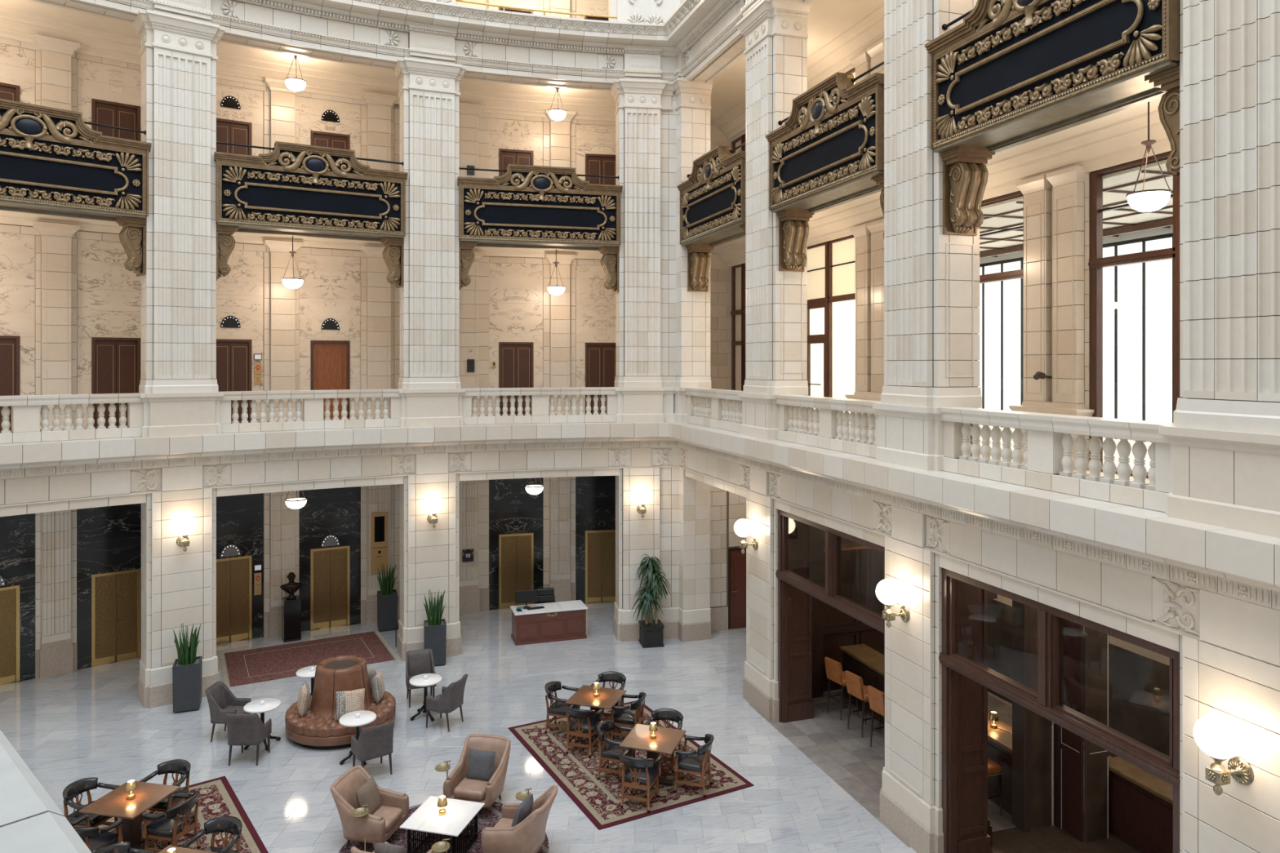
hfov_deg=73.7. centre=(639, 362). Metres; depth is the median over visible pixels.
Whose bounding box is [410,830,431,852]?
grille
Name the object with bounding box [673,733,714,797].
chair
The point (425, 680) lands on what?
pedestal table
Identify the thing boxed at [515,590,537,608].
computer monitor
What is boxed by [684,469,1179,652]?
wall
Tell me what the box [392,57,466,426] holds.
pillar
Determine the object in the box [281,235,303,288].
pendant lamp
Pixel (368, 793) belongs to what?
cushion
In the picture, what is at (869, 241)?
pillar
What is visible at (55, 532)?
pillar
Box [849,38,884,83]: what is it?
pillar
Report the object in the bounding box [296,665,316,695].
pedestal table
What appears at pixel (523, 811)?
cushion
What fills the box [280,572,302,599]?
bust
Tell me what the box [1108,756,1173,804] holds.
countertop
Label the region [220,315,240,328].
indicator
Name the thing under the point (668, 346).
wall
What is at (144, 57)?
pillar
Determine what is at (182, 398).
pillar
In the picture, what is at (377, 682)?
pillow
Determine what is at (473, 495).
pillar
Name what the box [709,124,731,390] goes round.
wall
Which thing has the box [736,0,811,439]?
pillar
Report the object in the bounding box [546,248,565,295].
pendant lamp
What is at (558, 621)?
reception desk
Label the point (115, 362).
door
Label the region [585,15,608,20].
door
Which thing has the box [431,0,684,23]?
wall
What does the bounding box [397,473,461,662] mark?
pillar
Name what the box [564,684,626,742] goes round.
square table
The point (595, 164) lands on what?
door
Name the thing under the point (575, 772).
floral rug
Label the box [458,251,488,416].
pillar
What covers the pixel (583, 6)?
wall
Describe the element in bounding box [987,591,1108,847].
wall
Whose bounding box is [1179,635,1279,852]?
pillar
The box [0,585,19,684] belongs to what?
door
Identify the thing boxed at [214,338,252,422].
door
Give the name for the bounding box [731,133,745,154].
window
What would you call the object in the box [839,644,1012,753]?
countertop
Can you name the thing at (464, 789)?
seat cushion
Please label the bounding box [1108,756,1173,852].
bar counter
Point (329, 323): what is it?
indicator
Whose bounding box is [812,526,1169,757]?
wall
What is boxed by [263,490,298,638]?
pillar
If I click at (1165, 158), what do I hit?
trim
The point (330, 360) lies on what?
door
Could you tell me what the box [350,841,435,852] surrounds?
lounge armchair
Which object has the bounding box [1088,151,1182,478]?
window
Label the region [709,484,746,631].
wall
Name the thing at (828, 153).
balcony
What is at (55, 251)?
pillar
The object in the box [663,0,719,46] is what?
trim
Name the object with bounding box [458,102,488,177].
pillar
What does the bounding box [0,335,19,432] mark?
door
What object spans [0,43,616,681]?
wall
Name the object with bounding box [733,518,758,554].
wall sconce
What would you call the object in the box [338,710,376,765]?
pedestal table
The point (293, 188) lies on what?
balcony
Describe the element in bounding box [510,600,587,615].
countertop
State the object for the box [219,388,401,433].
balustrade
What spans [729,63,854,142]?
wall
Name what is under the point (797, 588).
door frame
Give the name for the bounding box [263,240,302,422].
pillar
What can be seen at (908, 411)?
pillar
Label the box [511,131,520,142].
wall plaque
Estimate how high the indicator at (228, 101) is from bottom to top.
0.300 m
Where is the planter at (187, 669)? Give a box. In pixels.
[172,624,202,713]
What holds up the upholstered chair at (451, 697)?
on the floor at (88, 722)
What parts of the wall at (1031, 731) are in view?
post moulding, screen frame, screen post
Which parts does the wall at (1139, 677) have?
cornice, wainscot moulding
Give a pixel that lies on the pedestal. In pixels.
(291, 608)
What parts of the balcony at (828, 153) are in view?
handrail, plate, tablet frame, rope moulding, panel, underside moulding, handrail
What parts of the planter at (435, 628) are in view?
pot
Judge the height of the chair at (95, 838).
0.844 m
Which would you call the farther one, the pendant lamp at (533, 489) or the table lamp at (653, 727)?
the pendant lamp at (533, 489)
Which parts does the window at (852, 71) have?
frame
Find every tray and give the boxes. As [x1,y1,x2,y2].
[351,807,368,817]
[435,763,450,772]
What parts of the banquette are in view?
tufted seat, seat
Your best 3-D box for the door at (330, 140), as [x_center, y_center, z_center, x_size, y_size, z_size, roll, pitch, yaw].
[-8.196,-4.940,22.577,0.981,2.280,0.091,0,0,-27]
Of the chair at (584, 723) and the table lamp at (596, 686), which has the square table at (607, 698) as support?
the table lamp at (596, 686)
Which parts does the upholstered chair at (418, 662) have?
leg, seat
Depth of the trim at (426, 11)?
20.40 m
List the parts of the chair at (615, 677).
armrest, backrest, armrest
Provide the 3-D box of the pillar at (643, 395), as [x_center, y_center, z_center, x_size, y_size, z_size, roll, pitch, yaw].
[0.538,-0.050,21.773,2.516,14.101,1.197,0,0,-7]
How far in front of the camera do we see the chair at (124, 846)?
10.92 m
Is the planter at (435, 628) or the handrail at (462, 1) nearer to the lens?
the planter at (435, 628)
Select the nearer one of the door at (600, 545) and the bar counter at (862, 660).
the bar counter at (862, 660)
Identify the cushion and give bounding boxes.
[355,776,381,814]
[372,805,402,833]
[372,842,405,852]
[453,777,488,800]
[466,748,495,781]
[493,817,513,827]
[511,794,533,826]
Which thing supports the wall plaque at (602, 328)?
attached to the wall at (331, 287)
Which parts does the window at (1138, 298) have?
pane, pane, pane, pane, pane, pane, pane, pane, pane, pane, pane, pane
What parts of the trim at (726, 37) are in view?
moulding corner, moulding corner, moulding corner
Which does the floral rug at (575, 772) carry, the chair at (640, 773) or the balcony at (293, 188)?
the chair at (640, 773)
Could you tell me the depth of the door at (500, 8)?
24.38 m
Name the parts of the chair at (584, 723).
leg, rail, backrest, seat, leg, armrest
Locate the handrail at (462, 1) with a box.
[455,0,617,18]
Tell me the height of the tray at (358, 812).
0.025 m
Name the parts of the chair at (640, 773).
leg, armrest, rail, backrest, seat, seat rail, leg, leg, armrest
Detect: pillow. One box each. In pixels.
[297,681,310,717]
[335,688,364,720]
[367,668,376,692]
[371,670,384,703]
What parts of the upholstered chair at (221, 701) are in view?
leg, seat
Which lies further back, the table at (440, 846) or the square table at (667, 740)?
the square table at (667, 740)
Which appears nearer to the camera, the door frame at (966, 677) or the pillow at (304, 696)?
the door frame at (966, 677)
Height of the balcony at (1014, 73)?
3.010 m
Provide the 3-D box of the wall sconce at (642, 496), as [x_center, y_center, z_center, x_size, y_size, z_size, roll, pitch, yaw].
[0.064,3.518,21.316,0.370,0.715,0.465,0,0,-8]
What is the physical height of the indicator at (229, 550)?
0.300 m
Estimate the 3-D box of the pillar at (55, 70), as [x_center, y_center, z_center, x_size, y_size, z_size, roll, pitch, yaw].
[-13.048,-5.500,19.082,0.852,3.401,0.374,0,0,-41]
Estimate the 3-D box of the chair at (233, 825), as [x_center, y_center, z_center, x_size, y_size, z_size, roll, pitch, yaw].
[-5.602,6.563,11.258,0.658,0.844,0.614,0,0,13]
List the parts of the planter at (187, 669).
pot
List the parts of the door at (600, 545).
kick plate, kick plate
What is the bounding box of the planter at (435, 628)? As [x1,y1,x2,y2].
[422,590,446,666]
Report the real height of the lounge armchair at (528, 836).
0.897 m
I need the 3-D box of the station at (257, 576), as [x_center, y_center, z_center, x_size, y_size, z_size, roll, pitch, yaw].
[-9.707,5.620,21.675,0.170,0.560,0.038,0,0,-31]
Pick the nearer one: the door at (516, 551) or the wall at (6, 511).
the wall at (6, 511)
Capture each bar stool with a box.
[824,657,857,720]
[844,670,880,737]
[866,685,884,747]
[987,758,1002,816]
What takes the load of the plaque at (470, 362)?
attached to the pillar at (473, 298)
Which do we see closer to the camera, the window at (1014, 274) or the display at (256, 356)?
the window at (1014, 274)
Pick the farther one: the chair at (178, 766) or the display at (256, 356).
the display at (256, 356)
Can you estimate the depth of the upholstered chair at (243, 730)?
14.79 m
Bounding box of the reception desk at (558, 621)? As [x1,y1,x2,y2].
[510,600,587,645]
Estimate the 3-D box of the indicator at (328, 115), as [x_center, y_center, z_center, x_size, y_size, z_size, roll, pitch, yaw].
[-8.173,-6.530,22.532,0.460,0.300,0.031,0,0,-27]
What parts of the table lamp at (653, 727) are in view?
lamp shade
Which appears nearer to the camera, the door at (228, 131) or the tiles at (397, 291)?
the door at (228, 131)
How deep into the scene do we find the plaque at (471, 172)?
23.77 m
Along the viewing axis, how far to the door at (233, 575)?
21.42 m
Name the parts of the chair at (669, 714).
armrest, backrest, leg, armrest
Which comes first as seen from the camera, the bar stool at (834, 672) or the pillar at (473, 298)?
the bar stool at (834, 672)
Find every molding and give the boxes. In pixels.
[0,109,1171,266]
[0,447,679,505]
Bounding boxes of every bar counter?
[839,644,1012,815]
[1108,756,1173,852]
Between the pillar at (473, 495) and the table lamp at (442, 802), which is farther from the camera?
the pillar at (473, 495)
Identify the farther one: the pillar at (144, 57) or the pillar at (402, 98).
the pillar at (402, 98)
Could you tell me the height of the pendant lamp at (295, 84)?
0.920 m
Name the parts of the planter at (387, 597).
pot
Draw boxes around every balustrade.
[0,392,142,444]
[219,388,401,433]
[462,386,617,425]
[684,387,742,432]
[775,394,880,457]
[940,407,1173,512]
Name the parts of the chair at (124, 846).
backrest, armrest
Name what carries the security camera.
attached to the pillar at (1056, 204)
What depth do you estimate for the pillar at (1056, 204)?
13.96 m
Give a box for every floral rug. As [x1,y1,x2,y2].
[97,776,268,852]
[508,701,754,830]
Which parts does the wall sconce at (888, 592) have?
globe, plate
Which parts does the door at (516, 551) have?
kick plate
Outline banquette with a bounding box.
[284,655,395,750]
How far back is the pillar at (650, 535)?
21.57 m
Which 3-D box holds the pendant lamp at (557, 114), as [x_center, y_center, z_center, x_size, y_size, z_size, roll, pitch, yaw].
[-2.238,-7.040,23.135,0.500,0.920,0.500,0,0,-13]
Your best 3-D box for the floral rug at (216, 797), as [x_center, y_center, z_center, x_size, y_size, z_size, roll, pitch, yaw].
[-6.934,6.992,12.009,2.800,0.012,3.960,0,0,-37]
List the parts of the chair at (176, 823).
leg, armrest, seat rail, seat, leg, armrest, backrest, rail, leg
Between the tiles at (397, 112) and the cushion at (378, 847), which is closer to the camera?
the cushion at (378, 847)
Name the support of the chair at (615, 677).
on the floral rug at (575, 772)
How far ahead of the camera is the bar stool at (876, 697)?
15.38 m
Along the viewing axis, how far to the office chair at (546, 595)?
22.11 m
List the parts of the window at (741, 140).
pane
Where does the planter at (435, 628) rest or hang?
on the floor at (88, 722)
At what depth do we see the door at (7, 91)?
18.63 m
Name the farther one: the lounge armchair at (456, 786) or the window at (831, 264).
the window at (831, 264)
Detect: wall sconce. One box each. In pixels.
[174,517,195,552]
[426,497,442,528]
[635,489,649,518]
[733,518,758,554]
[875,578,910,628]
[1193,714,1253,795]
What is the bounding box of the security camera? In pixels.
[1033,371,1052,379]
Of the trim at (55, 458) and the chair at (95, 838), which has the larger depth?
the trim at (55, 458)
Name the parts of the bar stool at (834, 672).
leg, backrest, leg, seat, leg, leg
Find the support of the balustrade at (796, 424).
on the wall at (1156, 635)
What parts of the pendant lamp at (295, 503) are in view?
lamp shade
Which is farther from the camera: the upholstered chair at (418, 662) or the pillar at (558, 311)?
the pillar at (558, 311)
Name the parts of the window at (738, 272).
pane, pane, door panel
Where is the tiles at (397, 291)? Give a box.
[394,285,399,387]
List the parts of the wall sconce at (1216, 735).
globe, arm, plate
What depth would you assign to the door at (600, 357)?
24.90 m
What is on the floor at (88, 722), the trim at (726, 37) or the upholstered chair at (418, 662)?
the upholstered chair at (418, 662)
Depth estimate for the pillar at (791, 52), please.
16.78 m
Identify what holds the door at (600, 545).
in the wall at (331, 287)
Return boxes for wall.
[0,0,604,626]
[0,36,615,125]
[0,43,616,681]
[0,224,600,265]
[0,450,618,516]
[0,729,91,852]
[152,0,662,79]
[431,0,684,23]
[488,0,608,18]
[658,92,682,376]
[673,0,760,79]
[680,106,1279,666]
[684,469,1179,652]
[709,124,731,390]
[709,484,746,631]
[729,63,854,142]
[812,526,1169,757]
[978,159,1173,471]
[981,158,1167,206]
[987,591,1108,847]
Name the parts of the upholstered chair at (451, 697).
leg, leg, leg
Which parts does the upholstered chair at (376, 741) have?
leg, leg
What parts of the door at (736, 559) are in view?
panel moulding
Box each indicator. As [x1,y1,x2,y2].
[0,575,4,586]
[220,95,240,109]
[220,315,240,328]
[220,544,240,557]
[320,110,339,122]
[320,318,339,329]
[320,534,339,546]
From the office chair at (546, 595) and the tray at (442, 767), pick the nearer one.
the tray at (442, 767)
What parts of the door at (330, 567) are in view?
kick plate, kick plate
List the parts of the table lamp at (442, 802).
lamp shade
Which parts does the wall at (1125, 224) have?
floor panel, ceiling panel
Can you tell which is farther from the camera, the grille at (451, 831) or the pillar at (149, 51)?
the pillar at (149, 51)
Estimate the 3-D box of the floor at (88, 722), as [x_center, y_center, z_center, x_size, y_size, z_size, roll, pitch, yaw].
[-1.963,7.029,7.786,33.000,0.063,35.972,0,0,-18]
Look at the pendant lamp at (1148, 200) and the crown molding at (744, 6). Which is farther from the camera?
the crown molding at (744, 6)
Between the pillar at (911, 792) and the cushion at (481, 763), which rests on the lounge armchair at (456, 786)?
the cushion at (481, 763)
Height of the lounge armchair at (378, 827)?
0.897 m
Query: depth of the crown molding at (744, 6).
19.74 m
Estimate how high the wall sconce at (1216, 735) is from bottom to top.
0.715 m
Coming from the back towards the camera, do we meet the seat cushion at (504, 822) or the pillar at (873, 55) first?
the pillar at (873, 55)
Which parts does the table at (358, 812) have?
stem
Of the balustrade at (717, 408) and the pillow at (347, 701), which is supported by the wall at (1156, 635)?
the balustrade at (717, 408)
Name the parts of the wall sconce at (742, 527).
globe, plate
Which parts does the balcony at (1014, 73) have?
handrail, plate, tablet frame, rope moulding, underside moulding, panel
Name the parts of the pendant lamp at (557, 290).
stem, lamp shade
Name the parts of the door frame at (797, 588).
reveal rail, reveal panel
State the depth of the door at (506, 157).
24.36 m
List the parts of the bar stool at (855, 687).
leg, backrest, leg, leg, seat, leg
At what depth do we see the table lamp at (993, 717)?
13.82 m
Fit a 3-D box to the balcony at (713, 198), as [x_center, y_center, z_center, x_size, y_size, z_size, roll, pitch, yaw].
[1.949,-3.305,19.758,0.940,3.010,3.780,0,0,-18]
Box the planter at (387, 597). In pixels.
[377,564,397,631]
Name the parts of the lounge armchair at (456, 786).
seat, leg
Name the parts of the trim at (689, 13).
moulding corner, moulding corner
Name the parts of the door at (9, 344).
frame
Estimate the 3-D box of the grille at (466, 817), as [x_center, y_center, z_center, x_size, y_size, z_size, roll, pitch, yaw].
[-2.480,6.750,12.182,0.022,0.461,0.722,0,0,14]
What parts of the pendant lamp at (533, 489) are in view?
lamp shade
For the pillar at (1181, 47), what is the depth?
8.36 m
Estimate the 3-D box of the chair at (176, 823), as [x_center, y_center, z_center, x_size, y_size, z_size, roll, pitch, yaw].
[-6.603,6.563,12.095,0.614,0.844,0.658,0,0,12]
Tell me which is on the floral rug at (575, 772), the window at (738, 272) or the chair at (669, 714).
the chair at (669, 714)
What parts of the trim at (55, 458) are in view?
moulding corner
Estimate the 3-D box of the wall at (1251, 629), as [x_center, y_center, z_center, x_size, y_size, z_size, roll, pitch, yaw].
[3.537,-0.035,14.888,0.792,14.070,15.590,0,0,-18]
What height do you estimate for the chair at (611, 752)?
0.844 m
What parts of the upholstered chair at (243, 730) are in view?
leg, leg, leg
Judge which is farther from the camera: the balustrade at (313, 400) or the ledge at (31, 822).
the balustrade at (313, 400)
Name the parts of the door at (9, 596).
kick plate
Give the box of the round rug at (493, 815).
[337,802,548,852]
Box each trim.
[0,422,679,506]
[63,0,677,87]
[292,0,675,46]
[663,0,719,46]
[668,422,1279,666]
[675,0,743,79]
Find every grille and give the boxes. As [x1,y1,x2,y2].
[407,829,454,852]
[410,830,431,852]
[454,813,477,852]
[460,815,475,838]
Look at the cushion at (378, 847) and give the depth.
10.92 m
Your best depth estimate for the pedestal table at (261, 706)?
15.58 m
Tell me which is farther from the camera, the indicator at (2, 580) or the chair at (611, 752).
the indicator at (2, 580)
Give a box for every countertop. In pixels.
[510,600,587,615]
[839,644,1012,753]
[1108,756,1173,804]
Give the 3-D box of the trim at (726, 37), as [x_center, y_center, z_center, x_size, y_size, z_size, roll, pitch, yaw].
[2.859,-7.680,16.828,0.910,1.240,10.520,0,0,-18]
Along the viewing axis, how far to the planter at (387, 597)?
22.28 m
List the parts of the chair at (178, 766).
armrest, leg, seat rail, seat, backrest, armrest, leg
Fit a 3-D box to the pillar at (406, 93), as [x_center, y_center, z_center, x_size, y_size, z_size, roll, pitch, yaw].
[-4.937,-3.040,20.262,1.284,6.752,0.126,0,0,-22]
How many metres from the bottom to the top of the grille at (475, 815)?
0.461 m
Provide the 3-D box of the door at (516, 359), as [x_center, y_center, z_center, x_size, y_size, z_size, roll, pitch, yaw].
[-3.539,0.555,24.382,0.981,2.290,0.091,0,0,-15]
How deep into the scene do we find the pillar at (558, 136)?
24.51 m
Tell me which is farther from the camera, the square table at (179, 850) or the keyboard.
the keyboard
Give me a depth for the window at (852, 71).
20.26 m
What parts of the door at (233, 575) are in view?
kick plate, kick plate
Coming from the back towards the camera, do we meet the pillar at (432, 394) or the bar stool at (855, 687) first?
the pillar at (432, 394)
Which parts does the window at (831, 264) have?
pane, door frame, pane, frame, pane, pane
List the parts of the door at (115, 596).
kick plate, kick plate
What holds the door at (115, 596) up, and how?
in the wall at (331, 287)
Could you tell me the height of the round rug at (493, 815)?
0.010 m
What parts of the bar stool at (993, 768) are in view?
seat, leg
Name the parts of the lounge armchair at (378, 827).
leg, seat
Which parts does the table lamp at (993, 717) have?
lamp shade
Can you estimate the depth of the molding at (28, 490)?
19.05 m
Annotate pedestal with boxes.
[281,595,301,642]
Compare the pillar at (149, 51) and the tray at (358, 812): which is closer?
the tray at (358, 812)
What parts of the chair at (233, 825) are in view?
armrest, leg, seat, backrest, armrest, leg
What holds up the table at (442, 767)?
on the round rug at (493, 815)
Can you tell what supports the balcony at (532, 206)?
attached to the floor
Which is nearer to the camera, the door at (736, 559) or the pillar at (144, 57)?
the pillar at (144, 57)
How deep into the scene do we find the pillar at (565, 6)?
24.51 m
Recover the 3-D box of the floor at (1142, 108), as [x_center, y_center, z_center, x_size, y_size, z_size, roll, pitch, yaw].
[5.955,-3.630,13.398,2.900,0.340,27.900,0,0,-18]
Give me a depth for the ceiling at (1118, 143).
15.24 m
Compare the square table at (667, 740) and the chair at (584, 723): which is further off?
the chair at (584, 723)
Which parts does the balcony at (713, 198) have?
plate, rope moulding, tablet frame, panel, underside moulding, handrail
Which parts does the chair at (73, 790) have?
leg, armrest, backrest, seat, leg, seat rail, armrest, leg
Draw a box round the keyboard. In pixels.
[526,606,544,609]
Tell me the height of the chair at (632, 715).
0.844 m
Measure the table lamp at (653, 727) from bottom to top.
0.245 m
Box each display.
[253,353,262,359]
[253,564,262,571]
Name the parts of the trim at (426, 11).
moulding corner, moulding corner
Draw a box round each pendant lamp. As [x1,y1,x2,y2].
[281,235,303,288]
[284,54,306,91]
[284,490,306,509]
[524,478,543,494]
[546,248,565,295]
[548,87,566,120]
[1125,101,1171,212]
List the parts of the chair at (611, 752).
leg, backrest, leg, armrest, seat, seat rail, armrest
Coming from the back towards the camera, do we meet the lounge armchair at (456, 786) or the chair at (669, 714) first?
the chair at (669, 714)
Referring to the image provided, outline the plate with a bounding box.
[492,361,495,368]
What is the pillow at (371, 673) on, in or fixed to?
on the banquette
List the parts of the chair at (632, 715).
armrest, seat rail, seat, armrest, leg, backrest, leg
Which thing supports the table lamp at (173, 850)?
on the square table at (179, 850)
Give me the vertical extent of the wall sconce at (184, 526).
0.715 m
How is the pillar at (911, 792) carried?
on the floor at (88, 722)
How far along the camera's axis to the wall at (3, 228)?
22.28 m
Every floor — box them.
[0,602,1141,852]
[711,97,1161,252]
[980,453,1150,483]
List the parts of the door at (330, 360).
car moulding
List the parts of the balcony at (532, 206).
plate, handrail, panel, underside moulding, rope moulding, tablet frame, handrail, plate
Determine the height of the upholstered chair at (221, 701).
0.949 m
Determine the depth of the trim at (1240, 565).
9.66 m
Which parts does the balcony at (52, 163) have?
tablet frame, panel, underside moulding, rope moulding, handrail, plate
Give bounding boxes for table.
[79,781,180,849]
[159,845,214,852]
[243,697,280,751]
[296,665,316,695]
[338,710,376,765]
[351,804,368,852]
[399,795,484,852]
[408,673,441,721]
[431,838,449,852]
[435,760,450,777]
[515,788,531,800]
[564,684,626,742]
[619,724,685,791]
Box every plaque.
[462,548,473,562]
[466,164,474,175]
[466,359,474,372]
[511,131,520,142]
[511,323,520,333]
[597,324,606,333]
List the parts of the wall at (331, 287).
marble panel, marble panel, marble panel, marble panel, marble panel, marble panel, marble panel, marble panel, marble panel, marble panel, marble panel, marble panel, marble panel, marble panel, marble panel, marble panel, marble panel, marble panel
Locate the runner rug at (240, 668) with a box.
[218,631,399,687]
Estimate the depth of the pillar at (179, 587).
17.60 m
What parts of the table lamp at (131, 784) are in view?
lamp shade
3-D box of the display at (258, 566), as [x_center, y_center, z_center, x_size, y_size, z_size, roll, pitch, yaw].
[-9.706,5.200,21.673,0.180,0.160,0.043,0,0,-31]
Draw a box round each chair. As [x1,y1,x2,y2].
[62,777,119,833]
[70,814,123,852]
[96,841,155,852]
[138,759,191,831]
[142,790,199,852]
[182,816,242,852]
[204,680,250,742]
[225,713,271,765]
[351,720,394,774]
[405,648,435,707]
[426,673,467,732]
[530,587,555,604]
[544,681,580,737]
[564,703,604,757]
[591,671,626,725]
[596,720,635,779]
[609,692,646,740]
[618,749,662,813]
[644,708,683,773]
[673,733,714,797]
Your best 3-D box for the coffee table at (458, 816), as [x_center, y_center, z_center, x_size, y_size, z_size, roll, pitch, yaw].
[-2.829,6.740,12.271,0.890,0.480,0.890,0,0,14]
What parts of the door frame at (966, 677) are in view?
reveal panel, reveal rail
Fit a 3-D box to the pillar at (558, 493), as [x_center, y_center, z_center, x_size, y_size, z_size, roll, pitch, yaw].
[-2.318,4.525,24.607,0.945,4.950,0.212,0,0,-12]
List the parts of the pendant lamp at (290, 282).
stem, lamp shade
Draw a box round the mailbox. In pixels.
[370,511,387,573]
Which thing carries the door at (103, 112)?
in the wall at (331, 287)
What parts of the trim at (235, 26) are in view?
moulding corner, moulding corner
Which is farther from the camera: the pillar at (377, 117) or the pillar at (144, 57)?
the pillar at (377, 117)
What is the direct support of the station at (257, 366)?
attached to the wall at (331, 287)
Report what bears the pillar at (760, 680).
on the floor at (88, 722)
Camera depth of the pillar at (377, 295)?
22.91 m
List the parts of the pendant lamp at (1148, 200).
suspension rod, suspension rod, stem, lamp shade, suspension rod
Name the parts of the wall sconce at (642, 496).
plate, globe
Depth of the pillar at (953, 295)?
12.01 m
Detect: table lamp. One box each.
[124,779,137,799]
[166,847,177,852]
[437,795,447,815]
[592,682,599,697]
[648,721,657,738]
[989,711,998,728]
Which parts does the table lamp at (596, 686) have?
lamp shade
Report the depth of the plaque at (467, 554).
23.80 m
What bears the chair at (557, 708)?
on the floral rug at (575, 772)
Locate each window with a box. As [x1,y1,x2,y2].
[730,262,747,400]
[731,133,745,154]
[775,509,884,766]
[805,235,856,426]
[845,67,855,84]
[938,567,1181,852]
[977,190,1023,453]
[977,232,1173,441]
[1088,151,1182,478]
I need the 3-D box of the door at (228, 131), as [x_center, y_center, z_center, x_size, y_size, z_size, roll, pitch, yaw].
[-10.266,-4.940,21.382,0.981,2.280,0.091,0,0,-33]
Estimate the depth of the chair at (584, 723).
15.20 m
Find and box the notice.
[468,348,472,354]
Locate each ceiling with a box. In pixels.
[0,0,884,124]
[31,0,813,90]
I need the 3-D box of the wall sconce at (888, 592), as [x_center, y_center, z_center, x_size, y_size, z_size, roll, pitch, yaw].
[3.676,3.518,12.471,0.465,0.715,0.370,0,0,-18]
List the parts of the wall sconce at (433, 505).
plate, globe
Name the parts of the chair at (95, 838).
armrest, backrest, leg, seat, armrest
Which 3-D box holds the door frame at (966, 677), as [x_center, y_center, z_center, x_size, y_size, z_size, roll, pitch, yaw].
[5.101,4.926,10.270,0.770,4.148,3.760,0,0,-18]
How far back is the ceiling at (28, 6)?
20.63 m
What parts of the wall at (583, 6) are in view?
marble panel, marble panel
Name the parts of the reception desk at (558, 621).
panel, frieze panel, panel, panel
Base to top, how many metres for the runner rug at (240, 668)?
0.016 m
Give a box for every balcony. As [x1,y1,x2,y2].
[0,98,151,276]
[213,141,408,288]
[457,164,622,293]
[676,142,746,291]
[765,61,885,271]
[924,0,1181,235]
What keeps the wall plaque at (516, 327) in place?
attached to the wall at (331, 287)
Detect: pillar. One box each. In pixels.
[32,33,79,111]
[32,221,79,430]
[35,509,77,679]
[132,8,225,437]
[137,488,219,708]
[141,47,147,379]
[146,47,216,379]
[263,77,299,153]
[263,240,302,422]
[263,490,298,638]
[360,91,397,170]
[360,245,394,418]
[360,484,394,624]
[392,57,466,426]
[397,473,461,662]
[400,90,404,377]
[404,89,458,377]
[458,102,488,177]
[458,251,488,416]
[458,480,488,614]
[542,0,575,17]
[542,109,575,168]
[542,253,575,414]
[542,476,575,602]
[609,77,712,608]
[613,466,711,642]
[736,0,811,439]
[742,489,778,722]
[746,35,776,380]
[774,35,807,380]
[844,219,887,431]
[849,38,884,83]
[872,0,982,471]
[880,535,943,852]
[885,0,940,386]
[937,0,979,386]
[1008,165,1093,470]
[1158,0,1279,537]
[1179,0,1188,397]
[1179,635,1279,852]
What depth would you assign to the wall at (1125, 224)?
16.93 m
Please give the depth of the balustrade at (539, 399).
21.14 m
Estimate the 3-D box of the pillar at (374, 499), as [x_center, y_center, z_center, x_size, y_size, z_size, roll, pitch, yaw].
[-7.079,4.525,23.035,0.875,4.950,0.213,0,0,-24]
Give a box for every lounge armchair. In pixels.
[330,765,408,848]
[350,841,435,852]
[443,733,511,819]
[480,785,557,852]
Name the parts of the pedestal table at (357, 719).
votive glass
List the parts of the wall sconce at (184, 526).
plate, globe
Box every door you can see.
[0,82,19,102]
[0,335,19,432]
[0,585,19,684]
[91,97,140,141]
[91,337,140,428]
[91,568,140,667]
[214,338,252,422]
[215,117,252,155]
[216,555,252,644]
[310,130,350,149]
[310,340,350,420]
[310,546,350,630]
[498,7,533,13]
[498,148,533,185]
[498,342,533,415]
[498,533,533,609]
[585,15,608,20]
[585,153,615,185]
[585,342,616,414]
[585,529,615,604]
[728,547,746,629]
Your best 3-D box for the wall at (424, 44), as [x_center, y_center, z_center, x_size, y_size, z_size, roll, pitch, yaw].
[-6.532,-7.524,18.733,15.310,0.893,1.594,0,0,-27]
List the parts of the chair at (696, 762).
leg, armrest, seat rail, seat, armrest, leg, backrest, rail, leg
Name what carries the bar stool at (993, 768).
on the floor at (88, 722)
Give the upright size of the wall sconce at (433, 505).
0.715 m
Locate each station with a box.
[253,362,261,384]
[253,572,261,595]
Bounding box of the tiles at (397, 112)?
[394,108,399,171]
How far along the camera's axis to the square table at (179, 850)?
10.93 m
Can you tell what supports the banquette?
on the floor at (88, 722)
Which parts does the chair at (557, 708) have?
leg, backrest, leg, armrest, seat, seat rail, armrest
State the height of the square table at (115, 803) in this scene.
0.736 m
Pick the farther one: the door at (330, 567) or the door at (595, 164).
the door at (595, 164)
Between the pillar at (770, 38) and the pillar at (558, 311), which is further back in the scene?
the pillar at (558, 311)
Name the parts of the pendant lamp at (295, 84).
lamp shade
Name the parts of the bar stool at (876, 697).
leg, backrest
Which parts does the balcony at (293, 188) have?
plate, handrail, underside moulding, rope moulding, panel, tablet frame, handrail, plate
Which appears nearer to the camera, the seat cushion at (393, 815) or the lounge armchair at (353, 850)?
the lounge armchair at (353, 850)
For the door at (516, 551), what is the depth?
24.37 m
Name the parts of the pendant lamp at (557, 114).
lamp shade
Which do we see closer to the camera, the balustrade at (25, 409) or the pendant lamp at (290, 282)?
the balustrade at (25, 409)

